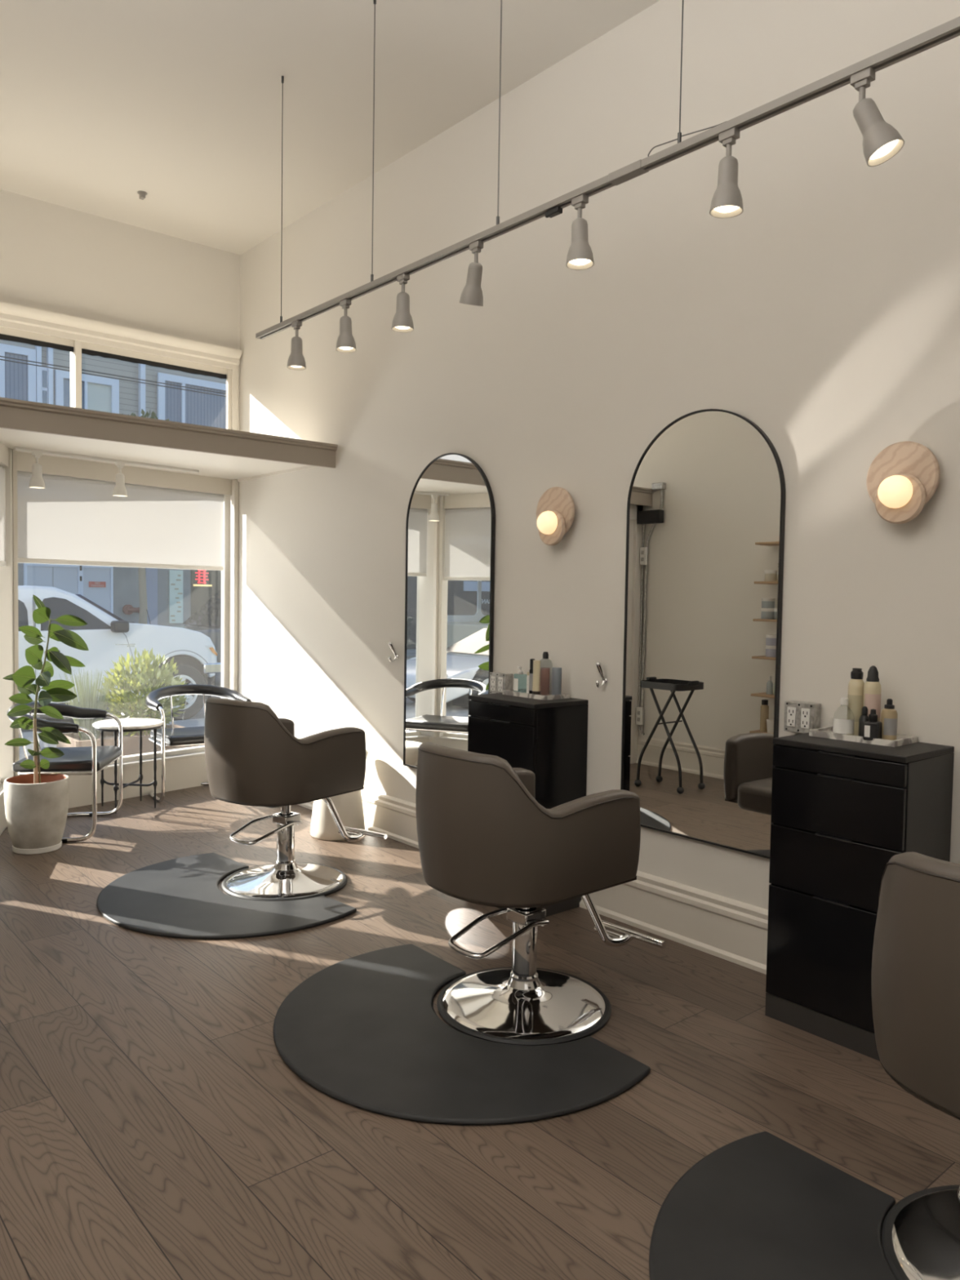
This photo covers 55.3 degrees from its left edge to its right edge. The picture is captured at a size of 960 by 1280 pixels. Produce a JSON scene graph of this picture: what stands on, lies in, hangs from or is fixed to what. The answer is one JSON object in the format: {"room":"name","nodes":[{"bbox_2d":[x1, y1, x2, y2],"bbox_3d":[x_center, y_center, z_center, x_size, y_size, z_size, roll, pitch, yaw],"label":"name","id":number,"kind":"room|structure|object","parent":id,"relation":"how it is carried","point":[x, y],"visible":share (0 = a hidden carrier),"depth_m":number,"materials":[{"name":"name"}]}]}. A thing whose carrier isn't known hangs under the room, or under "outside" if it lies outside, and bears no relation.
{"room":"salon","nodes":[
{"label":"salon","id":0,"kind":"room"},
{"bbox_2d":[0,465,6,566],"bbox_3d":[-2.759,-0.729,5.109,0.055,0.610,0.941,0,3,-17],"label":"roller blind","id":1,"kind":"object","parent":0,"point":[2,512],"visible":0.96,"depth_m":5.48,"materials":[{"name":"grey fabric"}]},
{"bbox_2d":[0,751,208,835],"bbox_3d":[-2.632,1.064,5.965,0.852,0.395,2.661,2,3,17],"label":"wall","id":2,"kind":"structure","parent":0,"point":[185,771],"depth_m":6.42,"materials":[{"name":"beige paint"}]},
{"bbox_2d":[0,441,8,784],"bbox_3d":[-2.783,0.005,5.079,0.141,2.285,1.166,0,3,-17],"label":"window","id":3,"kind":"structure","parent":2,"relation":"in","point":[3,449],"depth_m":5.43,"materials":[{"name":"white paint"}]},
{"bbox_2d":[0,189,239,431],"bbox_3d":[-3.141,-2.013,5.805,3.400,1.640,0.170,-1,3,-41],"label":"wall","id":4,"kind":"structure","parent":0,"point":[54,258],"depth_m":6.23,"materials":[{"name":"white paint"}]},
{"bbox_2d":[13,446,199,473],"bbox_3d":[-2.380,-1.163,5.952,0.031,0.018,1.230,3,3,41],"label":"track rail","id":5,"kind":"object","parent":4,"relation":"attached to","point":[15,448],"visible":1,"depth_m":5.89,"materials":[{"name":"white metal"}]},
{"bbox_2d":[28,452,45,488],"bbox_3d":[-2.703,-1.040,5.595,0.091,0.219,0.091,3,3,41],"label":"track spotlight","id":6,"kind":"object","parent":5,"relation":"attached to","point":[37,481],"visible":1,"depth_m":5.57,"materials":[{"name":"white plastic"}]},
{"bbox_2d":[112,462,127,496],"bbox_3d":[-2.352,-1.052,5.991,0.091,0.219,0.091,3,3,41],"label":"track spotlight","id":7,"kind":"object","parent":5,"relation":"attached to","point":[119,490],"visible":1,"depth_m":5.97,"materials":[{"name":"white plastic"}]},
{"bbox_2d":[0,448,238,782],"bbox_3d":[-2.434,-0.167,6.294,0.262,2.040,1.780,3,3,40],"label":"window","id":8,"kind":"structure","parent":4,"relation":"in","point":[17,461],"depth_m":5.96,"materials":[{"name":"white paint"}]},
{"bbox_2d":[17,471,226,570],"bbox_3d":[-2.426,-0.793,6.314,0.056,0.580,1.555,3,3,39],"label":"roller blind","id":9,"kind":"object","parent":8,"relation":"attached to","point":[69,521],"visible":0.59,"depth_m":6.23,"materials":[{"name":"grey fabric"}]},
{"bbox_2d":[0,301,241,430],"bbox_3d":[-3.034,-1.685,5.827,3.180,0.865,0.185,-1,3,-41],"label":"window","id":10,"kind":"structure","parent":4,"relation":"in","point":[77,335],"depth_m":6.22,"materials":[{"name":"beige paint"}]},
{"bbox_2d":[0,396,337,482],"bbox_3d":[-2.685,-1.180,5.448,3.200,0.145,1.737,-1,3,-41],"label":"ledge","id":11,"kind":"object","parent":4,"relation":"attached to","point":[215,452],"depth_m":5.35,"materials":[{"name":"beige paint"}]},
{"bbox_2d":[0,0,659,255],"bbox_3d":[-0.625,-2.669,1.352,5.700,0.150,10.100,-1,3,-41],"label":"ceiling","id":12,"kind":"structure","parent":0,"point":[179,103],"depth_m":4.58,"materials":[{"name":"white paint"}]},
{"bbox_2d":[137,191,147,199],"bbox_3d":[-2.127,-2.799,5.774,0.060,0.035,0.060,-1,3,-41],"label":"ceiling sensor","id":13,"kind":"object","parent":12,"relation":"attached to","point":[142,193],"visible":1,"depth_m":5.76,"materials":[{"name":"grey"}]},
{"bbox_2d":[255,0,959,339],"bbox_3d":[0.685,-2.020,2.551,0.040,1.212,5.560,-1,3,-41],"label":"track rail","id":14,"kind":"object","parent":12,"relation":"hanging from","point":[947,31],"visible":0.99,"depth_m":2.74,"materials":[{"name":"grey metal"}]},
{"bbox_2d":[286,320,306,370],"bbox_3d":[-0.879,-1.416,4.396,0.091,0.219,0.091,-1,3,-41],"label":"track spotlight","id":15,"kind":"object","parent":14,"relation":"hanging from","point":[296,361],"visible":1,"depth_m":4.37,"materials":[{"name":"grey metal"}]},
{"bbox_2d":[335,298,356,352],"bbox_3d":[-0.592,-1.395,4.061,0.091,0.221,0.091,-1,3,-41],"label":"track spotlight","id":16,"kind":"object","parent":14,"relation":"hanging from","point":[345,343],"visible":1,"depth_m":4.04,"materials":[{"name":"grey metal"}]},
{"bbox_2d":[391,272,413,332],"bbox_3d":[-0.314,-1.377,3.736,0.091,0.219,0.091,-1,3,-41],"label":"track spotlight","id":17,"kind":"object","parent":14,"relation":"hanging from","point":[402,322],"visible":1,"depth_m":3.71,"materials":[{"name":"grey metal"}]},
{"bbox_2d":[459,240,483,306],"bbox_3d":[-0.022,-1.355,3.424,0.091,0.226,0.116,-1,3,-41],"label":"track spotlight","id":18,"kind":"object","parent":14,"relation":"hanging from","point":[472,293],"visible":1,"depth_m":3.39,"materials":[{"name":"grey metal"}]},
{"bbox_2d":[545,206,562,217],"bbox_3d":[0.246,-1.435,3.080,0.024,0.018,0.068,-1,3,-41],"label":"plug","id":19,"kind":"object","parent":14,"relation":"hanging from","point":[557,211],"visible":1,"depth_m":3.07,"materials":[{"name":"black plastic"}]},
{"bbox_2d":[565,194,594,270],"bbox_3d":[0.328,-1.332,2.983,0.091,0.222,0.091,-1,3,-41],"label":"track spotlight","id":20,"kind":"object","parent":14,"relation":"hanging from","point":[580,256],"visible":1,"depth_m":2.97,"materials":[{"name":"grey metal"}]},
{"bbox_2d":[709,127,742,217],"bbox_3d":[0.692,-1.308,2.562,0.091,0.220,0.091,-1,3,-41],"label":"track spotlight","id":21,"kind":"object","parent":14,"relation":"hanging from","point":[726,202],"visible":1,"depth_m":2.54,"materials":[{"name":"grey metal"}]},
{"bbox_2d":[849,66,904,166],"bbox_3d":[0.982,-1.287,2.254,0.091,0.225,0.122,-1,3,-41],"label":"track spotlight","id":22,"kind":"object","parent":14,"relation":"hanging from","point":[882,141],"visible":1,"depth_m":2.24,"materials":[{"name":"grey metal"}]},
{"bbox_2d":[0,785,959,1279],"bbox_3d":[-0.757,1.403,1.477,5.520,0.120,10.100,-1,3,-41],"label":"floor","id":23,"kind":"structure","parent":0,"point":[154,1125],"depth_m":2.56,"materials":[{"name":"brown wood"}]},
{"bbox_2d":[3,773,69,854],"bbox_3d":[-2.448,0.959,5.066,0.326,0.392,0.326,-1,3,-41],"label":"plant pot","id":24,"kind":"object","parent":23,"relation":"on","point":[36,814],"visible":0.99,"depth_m":4.95,"materials":[{"name":"ceramic"}]},
{"bbox_2d":[3,594,88,783],"bbox_3d":[-2.406,0.291,5.078,0.426,1.080,0.288,-1,3,-41],"label":"fig tree","id":25,"kind":"object","parent":24,"relation":"in","point":[57,691],"visible":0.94,"depth_m":5.04,"materials":[{"name":"green plant"}]},
{"bbox_2d":[7,702,123,843],"bbox_3d":[-2.501,0.756,5.487,0.567,0.756,0.701,1,3,-9],"label":"armchair","id":26,"kind":"object","parent":23,"relation":"on","point":[92,760],"visible":0.7,"depth_m":5.33,"materials":[{"name":"silver metal"}]},
{"bbox_2d":[92,717,164,813],"bbox_3d":[-2.330,0.827,6.079,0.444,0.567,0.444,-1,3,-41],"label":"side table","id":27,"kind":"object","parent":23,"relation":"on","point":[132,724],"visible":0.93,"depth_m":6.06,"materials":[{"name":"white stone"}]},
{"bbox_2d":[146,684,251,802],"bbox_3d":[-2.025,0.716,6.556,0.701,0.756,0.567,-1,3,-36],"label":"armchair","id":28,"kind":"object","parent":23,"relation":"on","point":[194,735],"visible":0.56,"depth_m":6.50,"materials":[{"name":"black leather"}]},
{"bbox_2d":[96,852,356,939],"bbox_3d":[-1.299,1.201,4.261,1.310,0.017,0.855,3,4,44],"label":"floor mat","id":29,"kind":"object","parent":23,"relation":"on","point":[181,897],"visible":1,"depth_m":4.12,"materials":[{"name":"black rubber"}]},
{"bbox_2d":[204,697,387,901],"bbox_3d":[-0.934,0.731,4.546,0.608,0.940,0.861,3,3,35],"label":"chair","id":30,"kind":"object","parent":23,"relation":"on","point":[254,756],"visible":1,"depth_m":4.26,"materials":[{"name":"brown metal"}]},
{"bbox_2d":[310,749,368,840],"bbox_3d":[-0.846,0.910,5.470,0.352,0.502,0.352,-1,3,-41],"label":"stool","id":31,"kind":"object","parent":23,"relation":"on","point":[348,806],"visible":0.29,"depth_m":5.35,"materials":[{"name":"beige paint"}]},
{"bbox_2d":[272,943,650,1125],"bbox_3d":[-0.209,1.276,2.976,0.855,0.017,1.310,-1,3,-40],"label":"floor mat","id":32,"kind":"object","parent":23,"relation":"on","point":[365,1031],"visible":1,"depth_m":2.81,"materials":[{"name":"black rubber"}]},
{"bbox_2d":[467,693,588,916],"bbox_3d":[0.213,0.749,4.306,0.347,0.962,0.455,-1,3,-41],"label":"base cabinet","id":33,"kind":"object","parent":23,"relation":"on","point":[548,739],"visible":0.44,"depth_m":4.14,"materials":[{"name":"black paint"}]},
{"bbox_2d":[502,688,570,700],"bbox_3d":[0.265,0.257,4.347,0.165,0.020,0.300,-1,3,-40],"label":"marble tray","id":34,"kind":"object","parent":33,"relation":"on","point":[544,695],"visible":0.85,"depth_m":4.28,"materials":[{"name":"white stone"}]},
{"bbox_2d":[513,666,523,690],"bbox_3d":[0.192,0.191,4.373,0.041,0.126,0.058,-1,3,-41],"label":"soap bottle","id":35,"kind":"object","parent":34,"relation":"on","point":[520,672],"visible":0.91,"depth_m":4.37,"materials":[{"name":"white plastic"}]},
{"bbox_2d":[526,671,528,693],"bbox_3d":[0.232,0.203,4.350,0.022,0.105,0.022,-1,3,-41],"label":"bottle","id":36,"kind":"object","parent":34,"relation":"on","point":[527,676],"visible":0.57,"depth_m":4.34,"materials":[{"name":"white plastic"}]},
{"bbox_2d":[528,658,534,693],"bbox_3d":[0.246,0.172,4.319,0.027,0.170,0.027,-1,3,-41],"label":"tube","id":37,"kind":"object","parent":34,"relation":"on","point":[531,672],"visible":0.63,"depth_m":4.31,"materials":[{"name":"black paint"}]},
{"bbox_2d":[532,660,540,694],"bbox_3d":[0.263,0.177,4.271,0.037,0.165,0.038,1,3,1],"label":"tube","id":38,"kind":"object","parent":34,"relation":"on","point":[536,664],"visible":0.84,"depth_m":4.26,"materials":[{"name":"beige plastic"}]},
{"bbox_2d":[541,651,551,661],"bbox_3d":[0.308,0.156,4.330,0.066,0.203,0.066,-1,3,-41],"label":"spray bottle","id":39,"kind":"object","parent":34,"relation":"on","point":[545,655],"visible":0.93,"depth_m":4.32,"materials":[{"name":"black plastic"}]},
{"bbox_2d":[551,666,561,694],"bbox_3d":[0.356,0.195,4.260,0.046,0.134,0.046,-1,3,-41],"label":"canister","id":40,"kind":"object","parent":34,"relation":"on","point":[556,671],"visible":0.8,"depth_m":4.24,"materials":[{"name":"grey metal"}]},
{"bbox_2d":[415,742,666,1045],"bbox_3d":[0.189,0.809,3.215,0.861,0.940,0.608,-1,3,-42],"label":"chair","id":41,"kind":"object","parent":23,"relation":"on","point":[485,838],"visible":1,"depth_m":2.96,"materials":[{"name":"brown leather"}]},
{"bbox_2d":[648,1131,897,1279],"bbox_3d":[0.829,1.350,1.695,0.855,0.017,1.310,-1,3,-40],"label":"floor mat","id":42,"kind":"object","parent":23,"relation":"on","point":[759,1206],"visible":1,"depth_m":2.08,"materials":[{"name":"black rubber"}]},
{"bbox_2d":[764,732,954,1061],"bbox_3d":[1.264,0.821,3.078,0.347,0.962,0.455,-1,3,-41],"label":"base cabinet","id":43,"kind":"object","parent":23,"relation":"on","point":[841,810],"visible":0.81,"depth_m":2.96,"materials":[{"name":"black paint"}]},
{"bbox_2d":[808,726,917,746],"bbox_3d":[1.306,0.328,3.130,0.175,0.020,0.300,-1,3,-42],"label":"marble tray","id":44,"kind":"object","parent":43,"relation":"on","point":[824,732],"visible":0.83,"depth_m":3.07,"materials":[{"name":"white stone"}]},
{"bbox_2d":[832,697,854,733],"bbox_3d":[1.240,0.261,3.122,0.066,0.131,0.066,-1,3,-41],"label":"clear bottle","id":45,"kind":"object","parent":44,"relation":"on","point":[840,726],"visible":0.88,"depth_m":3.10,"materials":[{"name":"white plastic"}]},
{"bbox_2d":[846,667,864,736],"bbox_3d":[1.288,0.211,3.139,0.055,0.231,0.054,-1,3,-41],"label":"spray can","id":46,"kind":"object","parent":44,"relation":"on","point":[855,685],"visible":0.86,"depth_m":3.12,"materials":[{"name":"beige metal"}]},
{"bbox_2d":[858,706,868,736],"bbox_3d":[1.290,0.276,3.077,0.034,0.108,0.034,-1,3,-41],"label":"dropper bottle","id":47,"kind":"object","parent":44,"relation":"on","point":[864,717],"visible":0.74,"depth_m":3.07,"materials":[{"name":"black glass"}]},
{"bbox_2d":[862,665,881,721],"bbox_3d":[1.320,0.208,3.086,0.055,0.244,0.055,-1,3,-41],"label":"spray can","id":48,"kind":"object","parent":44,"relation":"on","point":[872,687],"visible":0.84,"depth_m":3.07,"materials":[{"name":"beige metal"}]},
{"bbox_2d":[862,708,882,740],"bbox_3d":[1.300,0.280,3.034,0.048,0.104,0.047,3,3,39],"label":"bottle","id":49,"kind":"object","parent":44,"relation":"on","point":[872,727],"visible":0.94,"depth_m":3.02,"materials":[{"name":"black plastic"}]},
{"bbox_2d":[880,698,897,740],"bbox_3d":[1.355,0.264,3.036,0.051,0.138,0.051,-1,3,-41],"label":"pump bottle","id":50,"kind":"object","parent":44,"relation":"on","point":[889,715],"visible":0.84,"depth_m":3.02,"materials":[{"name":"beige plastic"}]},
{"bbox_2d":[871,851,959,1279],"bbox_3d":[1.212,0.883,1.934,0.861,0.940,0.608,-1,3,-42],"label":"chair","id":51,"kind":"object","parent":23,"relation":"on","point":[915,973],"visible":1,"depth_m":1.77,"materials":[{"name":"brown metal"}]},
{"bbox_2d":[230,0,959,909],"bbox_3d":[1.447,-0.574,3.248,0.200,4.140,10.100,-1,3,-41],"label":"wall","id":52,"kind":"structure","parent":0,"point":[824,314],"depth_m":4.04,"materials":[{"name":"white paint"}]},
{"bbox_2d":[388,641,398,662],"bbox_3d":[-0.507,0.070,5.349,0.062,0.120,0.026,-1,3,-41],"label":"wall hook","id":53,"kind":"object","parent":52,"relation":"attached to","point":[390,643],"visible":1,"depth_m":5.34,"materials":[{"name":"silver metal"}]},
{"bbox_2d":[403,453,495,768],"bbox_3d":[-0.181,-0.133,4.988,0.022,1.750,0.755,-1,3,-40],"label":"arched mirror","id":54,"kind":"object","parent":52,"relation":"attached to","point":[451,522],"visible":0.99,"depth_m":4.97,"materials":[{"name":"black mirror"}]},
{"bbox_2d":[489,671,512,693],"bbox_3d":[0.106,0.221,4.637,0.061,0.112,0.118,-1,3,-41],"label":"outlet box","id":55,"kind":"object","parent":52,"relation":"attached to","point":[499,682],"visible":0.8,"depth_m":4.61,"materials":[{"name":"metal"}]},
{"bbox_2d":[490,675,495,690],"bbox_3d":[0.067,0.220,4.641,0.005,0.072,0.034,-1,3,-41],"label":"receptacle","id":56,"kind":"object","parent":55,"relation":"attached to","point":[492,677],"depth_m":4.64,"materials":[{"name":"white plastic"}]},
{"bbox_2d":[497,676,502,691],"bbox_3d":[0.103,0.223,4.598,0.005,0.072,0.034,-1,3,-41],"label":"receptacle","id":57,"kind":"object","parent":55,"relation":"attached to","point":[500,678],"depth_m":4.60,"materials":[{"name":"white plastic"}]},
{"bbox_2d":[297,787,768,974],"bbox_3d":[1.371,1.178,3.207,0.030,0.240,9.980,-1,3,-41],"label":"baseboard","id":58,"kind":"structure","parent":52,"relation":"attached to","point":[731,930],"depth_m":3.86,"materials":[{"name":"beige paint"}]},
{"bbox_2d":[536,486,574,545],"bbox_3d":[0.334,-0.580,4.292,0.135,0.275,0.240,-1,3,-41],"label":"wall sconce","id":59,"kind":"object","parent":52,"relation":"attached to","point":[555,510],"visible":1,"depth_m":4.25,"materials":[{"name":"beige wood"}]},
{"bbox_2d":[595,662,607,688],"bbox_3d":[0.544,0.157,4.122,0.062,0.120,0.026,-1,3,-41],"label":"wall hook","id":60,"kind":"object","parent":52,"relation":"attached to","point":[598,664],"visible":1,"depth_m":4.11,"materials":[{"name":"silver metal"}]},
{"bbox_2d":[620,408,786,858],"bbox_3d":[0.887,-0.055,3.746,0.022,1.750,0.755,-1,3,-41],"label":"arched mirror","id":61,"kind":"object","parent":52,"relation":"attached to","point":[707,495],"visible":0.97,"depth_m":3.71,"materials":[{"name":"black mirror"}]},
{"bbox_2d":[783,700,821,733],"bbox_3d":[1.187,0.284,3.375,0.061,0.112,0.118,-1,3,-41],"label":"outlet box","id":62,"kind":"object","parent":52,"relation":"attached to","point":[800,717],"visible":0.85,"depth_m":3.35,"materials":[{"name":"metal"}]},
{"bbox_2d":[786,706,795,727],"bbox_3d":[1.148,0.283,3.378,0.005,0.072,0.034,-1,3,-41],"label":"receptacle","id":63,"kind":"object","parent":62,"relation":"attached to","point":[791,711],"depth_m":3.38,"materials":[{"name":"white plastic"}]},
{"bbox_2d":[800,708,809,728],"bbox_3d":[1.184,0.286,3.336,0.005,0.072,0.034,-1,3,-41],"label":"receptacle","id":64,"kind":"object","parent":62,"relation":"attached to","point":[805,713],"depth_m":3.33,"materials":[{"name":"white plastic"}]},
{"bbox_2d":[866,441,940,524],"bbox_3d":[1.394,-0.525,3.053,0.135,0.275,0.240,-1,3,-41],"label":"wall sconce","id":65,"kind":"object","parent":52,"relation":"attached to","point":[903,477],"visible":1,"depth_m":3.02,"materials":[{"name":"beige wood"}]},
{"label":"outside","id":66,"kind":"structure","parent":0,"visible":0},
{"bbox_3d":[-13.510,0.746,15.820,60.000,0.300,2.500,-1,3,-41],"label":"sidewalk","id":67,"kind":"object","parent":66,"visible":0},
{"bbox_2d":[0,339,226,626],"bbox_3d":[-7.903,-3.709,22.226,23.000,8.200,0.570,-1,3,-41],"label":"building","id":68,"kind":"structure","parent":67,"relation":"on","point":[172,597],"depth_m":21.61,"materials":[{"name":"grey paint"}]},
{"bbox_2d":[88,581,106,587],"bbox_3d":[-8.864,-1.287,21.237,0.380,0.130,0.016,-1,3,-41],"label":"door sign","id":69,"kind":"object","parent":68,"relation":"attached to","point":[91,584],"visible":1,"depth_m":21.23,"materials":[{"name":"red"}]},
{"bbox_2d":[122,604,139,614],"bbox_3d":[-8.255,-0.721,21.764,0.435,0.240,0.194,0,3,-9],"label":"standpipe","id":70,"kind":"object","parent":68,"relation":"attached to","point":[126,609],"visible":0.77,"depth_m":21.70,"materials":[{"name":"red paint"}]},
{"bbox_2d":[193,569,212,586],"bbox_3d":[-6.928,-1.552,22.897,0.480,0.420,0.020,-1,3,-41],"label":"sign","id":71,"kind":"object","parent":68,"relation":"attached to","point":[198,572],"visible":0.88,"depth_m":22.89,"materials":[{"name":"red"}]},
{"bbox_2d":[121,408,168,624],"bbox_3d":[-7.228,-2.189,19.663,2.282,5.424,2.140,0,3,-12],"label":"street tree","id":72,"kind":"object","parent":67,"relation":"on","point":[143,615],"visible":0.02,"depth_m":19.84,"materials":[{"name":"beige plant"}]},
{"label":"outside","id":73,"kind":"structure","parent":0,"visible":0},
{"bbox_2d":[20,673,221,732],"bbox_3d":[-9.904,1.043,11.611,60.000,0.200,8.600,-1,3,-41],"label":"street","id":74,"kind":"structure","parent":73,"point":[200,714],"depth_m":11.97,"materials":[{"name":"grey asphalt"}]},
{"bbox_2d":[17,585,221,720],"bbox_3d":[-5.875,0.191,10.921,5.262,1.690,1.928,-1,3,-41],"label":"car","id":75,"kind":"object","parent":74,"relation":"on","point":[107,637],"visible":0.38,"depth_m":11.06,"materials":[{"name":"white paint"}]},
{"bbox_2d":[111,620,128,632],"bbox_3d":[-4.347,-0.162,11.067,0.180,0.140,0.180,-1,3,-41],"label":"mirror","id":76,"kind":"object","parent":75,"relation":"attached to","point":[117,626],"depth_m":11.00,"materials":[{"name":"black plastic"}]},
{"bbox_2d":[208,647,217,655],"bbox_3d":[-3.504,0.149,11.959,0.110,0.115,0.110,-1,3,-41],"label":"lamp","id":77,"kind":"object","parent":75,"relation":"attached to","point":[212,651],"depth_m":11.92,"materials":[{"name":"orange"}]},
{"bbox_2d":[169,589,221,685],"bbox_3d":[-4.059,-0.078,16.518,4.700,1.780,1.750,-1,3,-41],"label":"suv","id":78,"kind":"object","parent":74,"relation":"on","point":[206,620],"visible":0.02,"depth_m":15.82,"materials":[{"name":"grey paint"}]},
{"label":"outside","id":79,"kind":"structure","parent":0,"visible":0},
{"bbox_2d":[0,358,226,396],"bbox_3d":[-8.401,-3.554,9.730,50.000,0.076,0.014,-1,3,-41],"label":"overhead wire","id":80,"kind":"object","parent":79,"point":[0,358],"visible":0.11,"depth_m":12.60,"materials":[{"name":"black plastic"}]},
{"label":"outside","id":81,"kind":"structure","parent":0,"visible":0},
{"bbox_2d":[0,355,226,394],"bbox_3d":[-8.659,-3.702,10.028,50.000,0.076,0.014,-1,3,-41],"label":"overhead wire","id":82,"kind":"object","parent":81,"point":[0,356],"visible":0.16,"depth_m":13.00,"materials":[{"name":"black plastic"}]},
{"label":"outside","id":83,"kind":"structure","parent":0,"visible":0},
{"bbox_2d":[18,718,204,759],"bbox_3d":[-5.680,1.297,6.678,60.000,0.270,4.400,-1,3,-41],"label":"sidewalk","id":84,"kind":"structure","parent":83,"point":[28,735],"depth_m":9.91,"materials":[{"name":"concrete"}]},
{"bbox_2d":[56,724,199,755],"bbox_3d":[-3.285,0.988,8.578,1.120,0.250,0.600,-1,3,-41],"label":"planter box","id":85,"kind":"object","parent":84,"relation":"on","point":[131,744],"visible":0.19,"depth_m":8.33,"materials":[{"name":"brown"}]},
{"bbox_2d":[58,668,116,740],"bbox_3d":[-3.548,0.591,8.327,0.490,0.682,0.445,-1,3,-41],"label":"bush","id":86,"kind":"object","parent":85,"relation":"on","point":[86,699],"visible":0.63,"depth_m":8.27,"materials":[{"name":"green plant"}]},
{"bbox_2d":[97,646,188,736],"bbox_3d":[-3.171,0.493,8.642,0.823,0.869,0.693,-1,3,-41],"label":"leafy bush","id":87,"kind":"object","parent":85,"relation":"on","point":[133,682],"visible":0.77,"depth_m":8.54,"materials":[{"name":"green plant"}]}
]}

